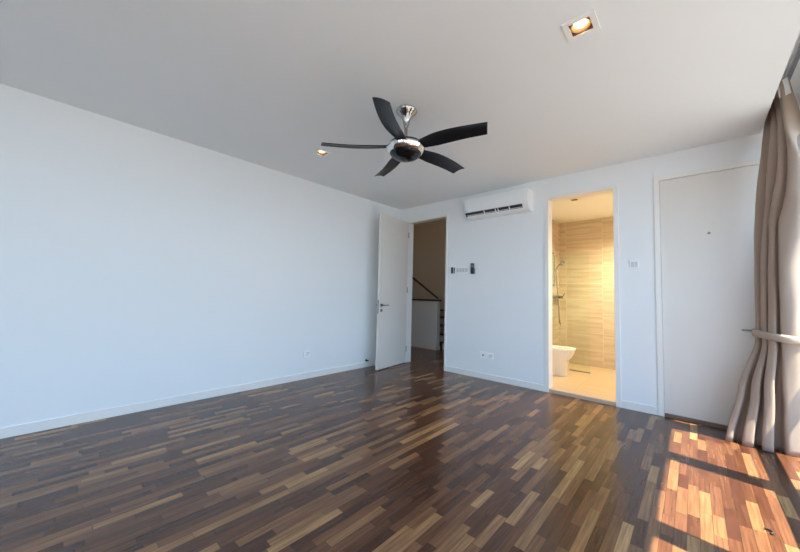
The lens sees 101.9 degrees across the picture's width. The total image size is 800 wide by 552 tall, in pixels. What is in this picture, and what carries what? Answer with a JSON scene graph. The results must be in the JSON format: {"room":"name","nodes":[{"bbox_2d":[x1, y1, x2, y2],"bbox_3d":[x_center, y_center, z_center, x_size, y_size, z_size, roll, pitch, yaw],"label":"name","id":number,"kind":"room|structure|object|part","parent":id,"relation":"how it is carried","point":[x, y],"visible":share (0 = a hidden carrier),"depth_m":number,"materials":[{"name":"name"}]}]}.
{"room":"empty bedroom","nodes":[
{"label":"empty bedroom","id":0,"kind":"room"},
{"bbox_2d":[0,83,400,427],"bbox_3d":[-2.489,-0.212,3.432,0.150,3.110,7.222,-2,-5,42],"label":"wall","id":1,"kind":"structure","parent":0,"point":[138,265],"depth_m":3.30,"materials":[{"name":"paint"}]},
{"bbox_2d":[0,360,375,438],"bbox_3d":[-2.420,1.301,3.338,0.012,0.082,7.060,-2,-5,42],"label":"baseboard","id":2,"kind":"structure","parent":1,"relation":"attached to","point":[21,429],"depth_m":3.27,"materials":[{"name":"paint"}]},
{"bbox_2d":[303,350,309,357],"bbox_3d":[-1.312,1.097,4.572,0.013,0.090,0.100,-2,-5,42],"label":"wall socket","id":3,"kind":"object","parent":1,"relation":"attached to","point":[306,353],"visible":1,"depth_m":4.57,"materials":[{"name":"white plastic"}]},
{"bbox_2d":[0,342,799,551],"bbox_3d":[-0.411,1.457,3.529,7.000,0.132,10.350,-2,-5,42],"label":"floor","id":4,"kind":"structure","parent":0,"point":[416,455],"depth_m":2.16,"materials":[{"name":"brown wood"}]},
{"bbox_2d":[440,309,444,349],"bbox_3d":[1.015,1.203,8.149,1.460,1.020,1.170,-2,-5,42],"label":"staircase","id":5,"kind":"structure","parent":4,"relation":"on","point":[442,311],"depth_m":7.84,"materials":[{"name":"paint"}]},
{"bbox_2d":[412,277,437,298],"bbox_3d":[0.462,0.287,7.880,1.145,0.989,0.048,-2,-5,42],"label":"stair handrail","id":6,"kind":"object","parent":5,"relation":"attached to","point":[413,278],"visible":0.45,"depth_m":7.73,"materials":[{"name":"brown wood"}]},
{"bbox_2d":[552,346,575,376],"bbox_3d":[2.513,1.147,5.198,0.540,0.830,0.390,-2,-5,42],"label":"toilet","id":7,"kind":"object","parent":4,"relation":"on","point":[561,355],"visible":0.5,"depth_m":5.03,"materials":[{"name":"white ceramic"}]},
{"bbox_3d":[2.565,1.147,5.151,0.400,0.023,0.372,-2,-5,42],"label":"seat","id":8,"kind":"part","parent":7,"relation":"part of","materials":[{"name":"white plastic"}]},
{"bbox_2d":[764,527,774,534],"bbox_3d":[1.953,1.345,1.711,0.027,0.011,0.054,0,-4,17],"label":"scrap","id":9,"kind":"object","parent":4,"relation":"on","point":[772,532],"visible":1,"depth_m":1.71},
{"bbox_2d":[0,0,799,209],"bbox_3d":[-0.505,-1.665,1.858,4.966,0.300,7.072,-2,-5,42],"label":"ceiling","id":10,"kind":"structure","parent":0,"point":[265,83],"depth_m":2.38,"materials":[{"name":"paint"}]},
{"bbox_2d":[311,148,331,157],"bbox_3d":[-0.897,-1.452,3.727,0.170,0.092,0.170,-2,-5,42],"label":"recessed light","id":11,"kind":"object","parent":10,"relation":"in","point":[320,152],"visible":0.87,"depth_m":3.74,"materials":[{"name":"white plastic"}]},
{"bbox_2d":[321,97,487,175],"bbox_3d":[0.096,-1.223,2.808,1.382,0.440,1.388,-2,-5,42],"label":"ceiling fan","id":12,"kind":"object","parent":10,"relation":"hanging from","point":[402,148],"visible":1,"depth_m":2.69,"materials":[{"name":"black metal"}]},
{"bbox_3d":[-0.368,-1.116,2.797,0.632,0.048,0.148,2,-3,-4],"label":"blade","id":13,"kind":"part","parent":12,"relation":"part of","materials":[{"name":"black plastic"}]},
{"bbox_3d":[-0.093,-1.085,3.201,0.148,0.048,0.632,3,-4,-22],"label":"blade","id":14,"kind":"part","parent":12,"relation":"part of","materials":[{"name":"black plastic"}]},
{"bbox_3d":[-0.068,-1.132,2.411,0.148,0.048,0.632,1,-4,14],"label":"blade","id":15,"kind":"part","parent":12,"relation":"part of","materials":[{"name":"black plastic"}]},
{"bbox_3d":[0.051,-1.228,2.817,0.028,0.140,0.028,-2,-5,42],"label":"down rod","id":16,"kind":"part","parent":12,"relation":"part of","materials":[{"name":"silver metal"}]},
{"bbox_3d":[0.377,-1.082,3.064,0.632,0.048,0.148,4,-4,-40],"label":"blade","id":17,"kind":"part","parent":12,"relation":"part of","materials":[{"name":"black plastic"}]},
{"bbox_3d":[0.393,-1.111,2.576,0.632,0.048,0.148,-1,-4,32],"label":"blade","id":18,"kind":"part","parent":12,"relation":"part of","materials":[{"name":"black plastic"}]},
{"bbox_2d":[561,9,600,42],"bbox_3d":[1.068,-1.512,1.918,0.170,0.092,0.170,-2,-5,42],"label":"recessed light","id":19,"kind":"object","parent":10,"relation":"in","point":[587,23],"visible":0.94,"depth_m":1.92,"materials":[{"name":"white plastic"}]},
{"bbox_3d":[1.067,-1.494,1.917,0.074,0.026,0.074,-2,-5,42],"label":"bulb","id":20,"kind":"part","parent":19,"relation":"part of","materials":[{"name":"white glass"}]},
{"bbox_2d":[784,43,799,79],"bbox_3d":[1.561,-1.744,0.891,0.034,0.072,5.698,-2,-5,42],"label":"track","id":21,"kind":"object","parent":10,"relation":"attached to","point":[796,58],"visible":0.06,"depth_m":2.42,"materials":[{"name":"white plastic"}]},
{"bbox_2d":[725,76,799,456],"bbox_3d":[3.201,-0.055,2.753,0.514,2.988,0.506,2,-4,-14],"label":"curtain","id":22,"kind":"object","parent":21,"relation":"hanging from","point":[766,410],"visible":0.98,"depth_m":2.70,"materials":[{"name":"fabric"}]},
{"bbox_2d":[411,299,441,349],"bbox_3d":[0.197,1.116,7.917,1.840,1.125,0.160,-2,-5,42],"label":"wall","id":23,"kind":"structure","parent":0,"point":[425,324],"depth_m":7.47,"materials":[{"name":"paint"}]},
{"bbox_3d":[0.177,1.632,7.884,1.832,0.090,0.132,-2,-5,42],"label":"skirting","id":24,"kind":"part","parent":23,"relation":"part of","materials":[{"name":"paint"}]},
{"bbox_2d":[552,219,559,345],"bbox_3d":[2.336,0.087,5.528,0.120,3.000,2.118,-2,-5,42],"label":"wall","id":25,"kind":"structure","parent":0,"point":[555,225],"depth_m":6.09,"materials":[{"name":"beige tile"}]},
{"bbox_2d":[552,252,564,324],"bbox_3d":[2.924,0.238,5.919,0.223,1.325,0.332,-2,-5,42],"label":"shower","id":26,"kind":"object","parent":25,"relation":"attached to","point":[557,296],"visible":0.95,"depth_m":5.86,"materials":[{"name":"silver metal"}]},
{"bbox_3d":[2.771,-0.122,5.879,0.065,0.620,0.024,-2,-5,42],"label":"slide rail","id":27,"kind":"part","parent":26,"relation":"part of","materials":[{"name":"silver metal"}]},
{"bbox_2d":[552,192,612,222],"bbox_3d":[3.029,-1.260,5.011,1.660,0.300,2.118,-2,-5,42],"label":"ceiling","id":28,"kind":"structure","parent":0,"point":[599,206],"depth_m":5.30,"materials":[{"name":"paint"}]},
{"bbox_2d":[568,198,580,201],"bbox_3d":[2.583,-1.171,4.812,0.150,0.092,0.150,-2,-5,42],"label":"recessed light","id":29,"kind":"object","parent":28,"relation":"in","point":[574,199],"visible":0.43,"depth_m":4.83,"materials":[{"name":"white plastic"}]},
{"bbox_2d":[560,217,614,369],"bbox_3d":[3.745,0.136,5.760,1.860,3.000,0.120,-2,-5,42],"label":"wall","id":30,"kind":"structure","parent":0,"point":[587,307],"depth_m":5.94,"materials":[{"name":"beige tile"}]},
{"bbox_2d":[401,98,799,406],"bbox_3d":[2.036,-0.175,6.294,7.300,3.600,3.078,-2,-5,42],"label":"wall","id":31,"kind":"structure","parent":0,"point":[498,309],"depth_m":4.45,"materials":[{"name":"paint"}]},
{"bbox_2d":[375,213,447,370],"bbox_3d":[0.206,0.240,5.372,0.910,2.572,0.972,-2,-5,42],"label":"door","id":32,"kind":"structure","parent":31,"relation":"in","point":[395,260],"depth_m":5.52,"materials":[{"name":"paint"}]},
{"bbox_3d":[0.479,0.265,5.674,0.910,2.572,0.154,-2,-5,42],"label":"frame","id":33,"kind":"part","parent":32,"relation":"part of","materials":[{"name":"paint"}]},
{"bbox_2d":[450,266,455,274],"bbox_3d":[0.857,-0.096,5.263,0.097,0.140,0.018,-2,-5,42],"label":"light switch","id":34,"kind":"object","parent":31,"relation":"attached to","point":[452,268],"visible":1,"depth_m":5.26,"materials":[{"name":"white plastic"}]},
{"bbox_2d":[456,267,468,272],"bbox_3d":[0.992,-0.095,5.143,0.219,0.087,0.013,-2,-5,42],"label":"light switch","id":35,"kind":"object","parent":31,"relation":"attached to","point":[458,269],"visible":1,"depth_m":5.14,"materials":[{"name":"white plastic"}]},
{"bbox_2d":[470,263,474,273],"bbox_3d":[1.121,-0.115,5.016,0.068,0.163,0.032,-2,-5,42],"label":"remote control","id":36,"kind":"object","parent":31,"relation":"attached to","point":[472,271],"visible":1,"depth_m":5.00,"materials":[{"name":"plastic"}]},
{"bbox_2d":[480,352,485,358],"bbox_3d":[1.233,1.175,4.819,0.095,0.090,0.016,-2,-5,42],"label":"wall socket","id":37,"kind":"object","parent":31,"relation":"attached to","point":[482,354],"visible":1,"depth_m":4.82,"materials":[{"name":"white plastic"}]},
{"bbox_2d":[487,353,492,359],"bbox_3d":[1.314,1.175,4.748,0.100,0.090,0.013,-2,-5,42],"label":"wall socket","id":38,"kind":"object","parent":31,"relation":"attached to","point":[489,355],"visible":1,"depth_m":4.74,"materials":[{"name":"white plastic"}]},
{"bbox_2d":[465,188,532,220],"bbox_3d":[1.409,-1.026,4.708,0.950,0.292,0.213,-2,-5,42],"label":"air conditioner","id":39,"kind":"object","parent":31,"relation":"attached to","point":[518,201],"visible":1,"depth_m":4.59,"materials":[{"name":"white plastic"}]},
{"bbox_2d":[465,204,522,216],"bbox_3d":[1.328,-0.936,4.669,0.871,0.054,0.043,-2,-5,42],"label":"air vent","id":40,"kind":"object","parent":39,"relation":"attached to","point":[504,208],"depth_m":4.65,"materials":[{"name":"plastic"}]},
{"bbox_3d":[1.330,-1.073,4.645,0.911,0.186,0.007,-2,-5,42],"label":"panel","id":41,"kind":"part","parent":39,"relation":"part of","materials":[{"name":"white plastic"}]},
{"bbox_2d":[446,366,657,414],"bbox_3d":[1.340,1.475,4.700,3.762,0.082,0.012,-2,-5,42],"label":"baseboard","id":42,"kind":"structure","parent":31,"relation":"attached to","point":[624,404],"depth_m":4.41,"materials":[{"name":"paint"}]},
{"bbox_2d":[544,184,620,407],"bbox_3d":[2.268,0.213,4.066,0.827,2.572,0.162,-2,-5,42],"label":"door frame","id":43,"kind":"structure","parent":31,"relation":"in","point":[548,200],"depth_m":4.08,"materials":[{"name":"paint"}]},
{"bbox_2d":[630,260,638,268],"bbox_3d":[2.641,-0.131,3.655,0.088,0.092,0.013,-2,-5,42],"label":"light switch","id":44,"kind":"object","parent":31,"relation":"attached to","point":[633,263],"visible":1,"depth_m":3.65,"materials":[{"name":"white plastic"}]},
{"bbox_2d":[653,158,759,428],"bbox_3d":[3.137,0.185,3.249,0.902,2.572,0.195,-2,-5,42],"label":"door","id":45,"kind":"structure","parent":31,"relation":"in","point":[704,218],"depth_m":3.27,"materials":[{"name":"paint"}]}
]}

